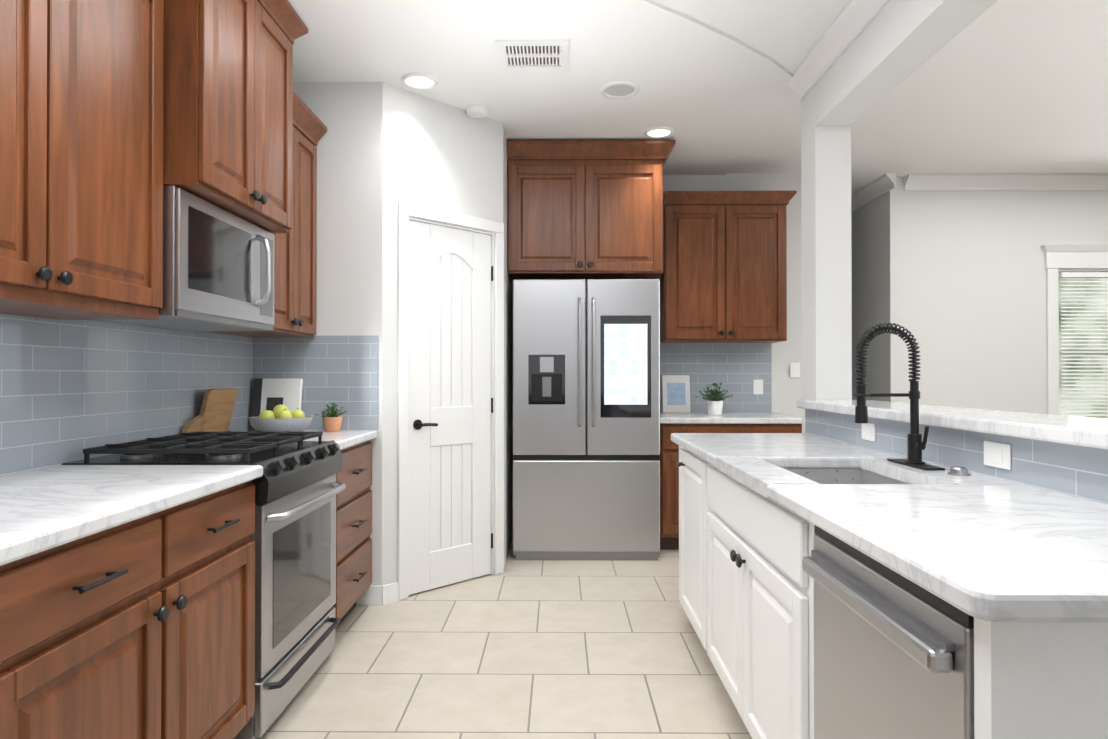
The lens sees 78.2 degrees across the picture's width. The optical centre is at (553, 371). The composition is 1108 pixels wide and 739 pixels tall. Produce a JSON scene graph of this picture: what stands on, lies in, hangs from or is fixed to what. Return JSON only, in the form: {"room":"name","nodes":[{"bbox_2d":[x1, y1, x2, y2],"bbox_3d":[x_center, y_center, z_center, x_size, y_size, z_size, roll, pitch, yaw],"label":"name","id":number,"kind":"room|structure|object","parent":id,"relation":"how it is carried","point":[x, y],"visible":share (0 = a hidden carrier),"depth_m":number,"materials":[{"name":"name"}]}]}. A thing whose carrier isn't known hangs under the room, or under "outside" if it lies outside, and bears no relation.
{"room":"kitchen","nodes":[
{"label":"kitchen","id":0,"kind":"room"},
{"bbox_2d":[1,313,252,337],"bbox_3d":[-1.681,-0.177,0.559,0.120,2.780,6.300,0,0,0],"label":"wall","id":1,"kind":"structure","parent":0,"point":[1,313],"depth_m":2.61,"materials":[{"name":"paint"}]},
{"bbox_2d":[0,0,163,319],"bbox_3d":[-1.436,-0.737,1.677,0.348,1.134,1.064,0,0,0],"label":"upper cabinet","id":2,"kind":"object","parent":1,"relation":"attached to","point":[81,159],"visible":0.98,"depth_m":1.80,"materials":[{"name":"brown wood"}]},
{"bbox_2d":[0,313,252,475],"bbox_3d":[-1.607,0.076,1.882,0.008,0.528,3.450,0,0,0],"label":"tile backsplash","id":3,"kind":"structure","parent":1,"relation":"attached to","point":[70,390],"depth_m":2.40,"materials":[{"name":"tile"}]},
{"bbox_2d":[163,0,307,232],"bbox_3d":[-1.350,-1.064,2.592,0.508,0.920,0.873,0,0,0],"label":"upper cabinet","id":4,"kind":"object","parent":1,"relation":"attached to","point":[227,104],"visible":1,"depth_m":2.43,"materials":[{"name":"brown wood"}]},
{"bbox_2d":[99,185,274,330],"bbox_3d":[-1.377,-0.389,2.589,0.438,0.426,0.752,0,0,0],"label":"microwave","id":5,"kind":"object","parent":4,"relation":"attached to","point":[218,268],"visible":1,"depth_m":2.45,"materials":[{"name":"silver metal"}]},
{"bbox_2d":[204,91,326,336],"bbox_3d":[-1.399,-0.735,3.288,0.398,1.110,0.626,0,0,0],"label":"upper cabinet","id":6,"kind":"object","parent":1,"relation":"attached to","point":[295,276],"visible":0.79,"depth_m":3.37,"materials":[{"name":"brown wood"}]},
{"bbox_2d":[253,336,377,429],"bbox_3d":[-1.259,0.061,3.601,0.662,0.498,0.008,0,0,0],"label":"tile backsplash","id":7,"kind":"structure","parent":1,"relation":"attached to","point":[340,371],"depth_m":3.60,"materials":[{"name":"tile"}]},
{"bbox_2d":[477,117,512,574],"bbox_3d":[-0.370,-0.151,4.715,0.120,2.780,1.149,0,0,0],"label":"wall","id":8,"kind":"structure","parent":0,"point":[491,136],"depth_m":4.23,"materials":[{"name":"paint"}]},
{"bbox_2d":[388,202,499,603],"bbox_3d":[-0.615,0.163,3.946,0.502,2.143,0.531,0,0,0],"label":"door frame","id":9,"kind":"structure","parent":8,"relation":"attached to","point":[397,591],"depth_m":3.70,"materials":[{"name":"paint"}]},
{"bbox_2d":[409,220,492,594],"bbox_3d":[-0.592,0.200,3.943,0.445,2.053,0.432,0,0,0],"label":"pantry door","id":10,"kind":"structure","parent":8,"relation":"in","point":[450,398],"depth_m":3.92,"materials":[{"name":"paint"}]},
{"bbox_2d":[787,0,888,100],"bbox_3d":[1.261,-1.516,0.571,0.075,0.100,6.150,0,0,0],"label":"crown molding","id":11,"kind":"structure","parent":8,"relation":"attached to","point":[854,18],"depth_m":3.11,"materials":[{"name":"paint"}]},
{"bbox_2d":[254,539,751,738],"bbox_3d":[2.013,1.255,2.424,10.200,0.060,10.100,0,0,0],"label":"floor","id":12,"kind":"structure","parent":0,"point":[565,649],"depth_m":2.83,"materials":[{"name":"tile"}]},
{"bbox_2d":[0,481,254,738],"bbox_3d":[-1.270,0.780,1.615,0.681,0.878,1.168,0,0,0],"label":"base cabinet","id":13,"kind":"object","parent":12,"relation":"on","point":[142,628],"visible":0.96,"depth_m":1.60,"materials":[{"name":"brown wood"}]},
{"bbox_2d":[0,465,262,565],"bbox_3d":[-1.273,0.319,1.605,0.661,0.040,1.193,0,0,0],"label":"countertop","id":14,"kind":"structure","parent":13,"relation":"on","point":[44,509],"depth_m":1.65,"materials":[{"name":"stone"}]},
{"bbox_2d":[61,431,345,738],"bbox_3d":[-1.236,0.740,2.581,0.720,0.972,0.758,0,0,0],"label":"range","id":15,"kind":"object","parent":12,"relation":"on","point":[298,487],"visible":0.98,"depth_m":2.42,"materials":[{"name":"silver metal"}]},
{"bbox_2d":[332,440,371,628],"bbox_3d":[-1.258,0.790,3.276,0.681,0.878,0.628,0,0,0],"label":"base cabinet","id":16,"kind":"object","parent":12,"relation":"on","point":[353,540],"visible":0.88,"depth_m":3.25,"materials":[{"name":"brown wood"}]},
{"bbox_2d":[247,430,376,449],"bbox_3d":[-1.261,0.329,3.280,0.661,0.040,0.630,0,0,0],"label":"countertop","id":17,"kind":"structure","parent":16,"relation":"on","point":[343,439],"depth_m":3.27,"materials":[{"name":"stone"}]},
{"bbox_2d":[181,388,236,432],"bbox_3d":[-1.554,0.195,3.084,0.076,0.233,0.385,0,0,0],"label":"cutting board","id":18,"kind":"object","parent":17,"relation":"on","point":[217,409],"visible":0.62,"depth_m":3.10,"materials":[{"name":"brown wood"}]},
{"bbox_2d":[250,378,302,430],"bbox_3d":[-1.446,0.174,3.557,0.245,0.271,0.072,0,0,0],"label":"cookbook","id":19,"kind":"object","parent":17,"relation":"on","point":[270,393],"visible":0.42,"depth_m":3.55,"materials":[{"name":"grey"}]},
{"bbox_2d":[248,403,312,431],"bbox_3d":[-1.330,0.231,3.325,0.296,0.155,0.296,0,0,0],"label":"fruit bowl","id":20,"kind":"object","parent":17,"relation":"on","point":[280,418],"visible":0.96,"depth_m":3.24,"materials":[{"name":"ceramic"}]},
{"bbox_2d":[316,403,346,431],"bbox_3d":[-1.147,0.237,3.507,0.144,0.144,0.146,0,0,0],"label":"potted plant","id":21,"kind":"object","parent":17,"relation":"on","point":[332,422],"visible":1,"depth_m":3.48,"materials":[{"name":"green plant"}]},
{"bbox_2d":[513,279,659,560],"bbox_3d":[0.213,0.321,4.838,0.965,1.838,0.902,0,0,0],"label":"refrigerator","id":22,"kind":"object","parent":12,"relation":"on","point":[586,418],"visible":1,"depth_m":4.44,"materials":[{"name":"silver metal"}]},
{"bbox_2d":[675,446,698,637],"bbox_3d":[0.929,0.788,3.034,0.663,0.878,0.700,0,0,0],"label":"base cabinet","id":23,"kind":"object","parent":12,"relation":"on","point":[688,463],"depth_m":3.02,"materials":[{"name":"white paint"}]},
{"bbox_2d":[659,424,801,548],"bbox_3d":[1.207,0.800,4.945,0.990,0.878,0.671,0,0,0],"label":"base cabinet","id":24,"kind":"object","parent":12,"relation":"on","point":[669,494],"visible":0.1,"depth_m":4.65,"materials":[{"name":"brown wood"}]},
{"bbox_2d":[660,413,801,423],"bbox_3d":[1.211,0.339,4.953,1.021,0.040,0.646,0,0,0],"label":"countertop","id":25,"kind":"structure","parent":24,"relation":"on","point":[723,418],"depth_m":4.63,"materials":[{"name":"stone"}]},
{"bbox_2d":[662,375,690,412],"bbox_3d":[0.939,0.175,5.237,0.210,0.288,0.052,0,0,0],"label":"framed art","id":26,"kind":"object","parent":25,"relation":"on","point":[676,393],"visible":1,"depth_m":5.23},
{"bbox_2d":[696,383,731,414],"bbox_3d":[1.176,0.201,5.000,0.276,0.235,0.262,0,0,0],"label":"potted plant","id":27,"kind":"object","parent":25,"relation":"on","point":[715,404],"visible":1,"depth_m":4.97,"materials":[{"name":"white"}]},
{"bbox_2d":[699,457,770,721],"bbox_3d":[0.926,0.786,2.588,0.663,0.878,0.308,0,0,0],"label":"base cabinet","id":28,"kind":"object","parent":12,"relation":"on","point":[746,590],"depth_m":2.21,"materials":[{"name":"white paint"}]},
{"bbox_2d":[802,525,973,738],"bbox_3d":[0.886,0.781,1.277,0.653,0.871,0.600,0,0,0],"label":"dishwasher","id":29,"kind":"object","parent":12,"relation":"on","point":[893,655],"visible":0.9,"depth_m":1.23,"materials":[{"name":"silver metal"}]},
{"bbox_2d":[771,500,1106,738],"bbox_3d":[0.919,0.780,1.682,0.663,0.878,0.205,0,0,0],"label":"base cabinet","id":30,"kind":"object","parent":12,"relation":"on","point":[1033,680],"depth_m":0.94,"materials":[{"name":"white paint"}]},
{"bbox_2d":[671,433,1107,621],"bbox_3d":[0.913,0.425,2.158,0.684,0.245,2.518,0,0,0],"label":"countertop","id":31,"kind":"structure","parent":30,"relation":"on","point":[983,546],"depth_m":1.37,"materials":[{"name":"stone"}]},
{"bbox_2d":[853,323,944,469],"bbox_3d":[1.075,0.073,2.188,0.227,0.457,0.240,0,0,0],"label":"faucet","id":32,"kind":"object","parent":31,"relation":"on","point":[916,445],"visible":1,"depth_m":2.18,"materials":[{"name":"black metal"}]},
{"bbox_2d":[947,466,970,475],"bbox_3d":[1.180,0.289,1.986,0.060,0.023,0.060,0,0,0],"label":"air gap cap","id":33,"kind":"object","parent":31,"relation":"on","point":[959,470],"visible":0.98,"depth_m":1.97,"materials":[{"name":"silver metal"}]},
{"bbox_2d":[288,0,1107,194],"bbox_3d":[2.013,-1.577,2.441,10.200,0.076,10.100,0,0,0],"label":"ceiling","id":34,"kind":"structure","parent":0,"point":[1009,87],"depth_m":3.56,"materials":[{"name":"paint"}]},
{"bbox_2d":[401,73,437,89],"bbox_3d":[-0.708,-1.526,3.596,0.194,0.012,0.194,0,0,0],"label":"recessed light","id":35,"kind":"object","parent":34,"relation":"in","point":[419,81],"visible":0.98,"depth_m":3.59,"materials":[{"name":"paint"}]},
{"bbox_2d":[466,105,488,117],"bbox_3d":[-0.445,-1.512,3.979,0.132,0.035,0.132,0,0,0],"label":"smoke detector","id":36,"kind":"object","parent":34,"relation":"attached to","point":[477,111],"visible":0.98,"depth_m":3.94,"materials":[{"name":"paint"}]},
{"bbox_2d":[495,40,568,69],"bbox_3d":[-0.100,-1.528,3.296,0.340,0.012,0.280,0,0,0],"label":"ceiling vent","id":37,"kind":"object","parent":34,"relation":"in","point":[529,54],"visible":0.92,"depth_m":3.28,"materials":[{"name":"paint"}]},
{"bbox_2d":[600,81,638,98],"bbox_3d":[0.357,-1.525,3.703,0.214,0.012,0.214,0,0,0],"label":"ceiling speaker","id":38,"kind":"object","parent":34,"relation":"attached to","point":[619,89],"visible":1,"depth_m":3.70,"materials":[{"name":"paint"}]},
{"bbox_2d":[644,126,673,138],"bbox_3d":[0.670,-1.521,4.351,0.194,0.012,0.194,0,0,0],"label":"recessed light","id":39,"kind":"object","parent":34,"relation":"in","point":[658,132],"visible":1,"depth_m":4.35,"materials":[{"name":"paint"}]},
{"bbox_2d":[663,173,801,416],"bbox_3d":[0.865,-0.147,5.341,2.540,2.780,0.100,0,0,0],"label":"wall","id":40,"kind":"structure","parent":0,"point":[786,391],"depth_m":5.29,"materials":[{"name":"paint"}]},
{"bbox_2d":[507,140,675,282],"bbox_3d":[0.245,-1.077,4.875,1.103,0.857,0.848,0,0,0],"label":"upper cabinet","id":41,"kind":"object","parent":40,"relation":"attached to","point":[585,209],"visible":1,"depth_m":4.50,"materials":[{"name":"brown wood"}]},
{"bbox_2d":[660,343,771,412],"bbox_3d":[1.194,0.072,5.283,0.980,0.578,0.008,0,0,0],"label":"tile backsplash","id":42,"kind":"structure","parent":40,"relation":"attached to","point":[735,369],"depth_m":5.28,"materials":[{"name":"tile"}]},
{"bbox_2d":[753,380,762,393],"bbox_3d":[1.579,0.122,5.271,0.075,0.115,0.008,0,0,0],"label":"electrical outlet","id":43,"kind":"object","parent":42,"relation":"attached to","point":[757,386],"visible":1,"depth_m":5.27,"materials":[{"name":"white plastic"}]},
{"bbox_2d":[658,191,796,342],"bbox_3d":[1.275,-0.759,5.098,0.945,1.080,0.383,0,0,0],"label":"upper cabinet","id":44,"kind":"object","parent":40,"relation":"attached to","point":[722,278],"visible":1,"depth_m":4.94,"materials":[{"name":"brown wood"}]},
{"bbox_2d":[790,363,799,377],"bbox_3d":[1.864,-0.008,5.270,0.075,0.115,0.008,0,0,0],"label":"outlet","id":45,"kind":"object","parent":40,"relation":"attached to","point":[794,370],"visible":1,"depth_m":5.27,"materials":[{"name":"white plastic"}]},
{"bbox_2d":[851,196,884,400],"bbox_3d":[2.710,-0.143,6.027,0.100,2.780,1.100,0,0,0],"label":"wall","id":46,"kind":"structure","parent":0,"point":[868,291],"depth_m":5.76,"materials":[{"name":"paint"}]},
{"bbox_2d":[801,0,997,432],"bbox_3d":[1.389,-0.177,0.512,0.180,2.780,6.250,0,0,0],"label":"beam","id":47,"kind":"structure","parent":0,"point":[894,44],"depth_m":3.44,"materials":[{"name":"paint"}]},
{"bbox_2d":[797,400,1107,449],"bbox_3d":[1.388,0.154,1.734,0.360,0.040,3.399,0,0,0],"label":"bar","id":48,"kind":"object","parent":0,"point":[1081,431],"visible":0.9,"depth_m":2.00,"materials":[{"name":"white stone"}]},
{"bbox_2d":[805,409,1107,503],"bbox_3d":[1.261,0.258,1.785,0.014,0.164,3.299,0,0,0],"label":"tile backsplash","id":49,"kind":"structure","parent":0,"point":[1077,471],"depth_m":1.95,"materials":[{"name":"tile"}]},
{"bbox_2d":[862,423,875,441],"bbox_3d":[1.256,0.242,2.725,0.008,0.070,0.115,0,0,0],"label":"outlet","id":50,"kind":"object","parent":49,"relation":"attached to","point":[869,431],"visible":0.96,"depth_m":2.71,"materials":[{"name":"white plastic"}]},
{"bbox_2d":[984,441,1010,469],"bbox_3d":[1.250,0.237,1.925,0.008,0.070,0.115,0,0,0],"label":"outlet","id":51,"kind":"object","parent":49,"relation":"attached to","point":[997,455],"visible":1,"depth_m":1.92,"materials":[{"name":"white plastic"}]},
{"bbox_2d":[881,177,1107,413],"bbox_3d":[4.895,-0.147,5.411,4.480,2.780,0.100,0,0,0],"label":"wall","id":52,"kind":"structure","parent":0,"point":[953,282],"depth_m":5.38,"materials":[{"name":"paint"}]},
{"bbox_2d":[851,173,1107,414],"bbox_3d":[4.590,-0.148,5.313,4.890,2.778,0.099,0,0,0],"label":"crown molding","id":53,"kind":"structure","parent":52,"relation":"attached to","point":[1095,256],"depth_m":5.35,"materials":[{"name":"paint"}]},
{"bbox_2d":[1058,272,1107,354],"bbox_3d":[4.775,-0.147,5.422,1.618,1.278,0.040,0,0,0],"label":"window","id":54,"kind":"structure","parent":52,"relation":"in","point":[1060,353],"depth_m":5.42,"materials":[{"name":"paint"}]},
{"bbox_2d":[1059,272,1107,418],"bbox_3d":[4.775,-0.157,5.384,1.536,1.253,0.028,0,0,0],"label":"window blinds","id":55,"kind":"object","parent":54,"relation":"attached to","point":[1083,275],"visible":0.88,"depth_m":5.39,"materials":[{"name":"white plastic"}]},
{"label":"outside","id":56,"kind":"structure","parent":0,"visible":0},
{"bbox_2d":[1059,278,1107,417],"bbox_3d":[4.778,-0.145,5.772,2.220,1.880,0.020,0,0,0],"label":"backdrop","id":57,"kind":"structure","parent":56,"point":[1077,320],"depth_m":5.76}
]}

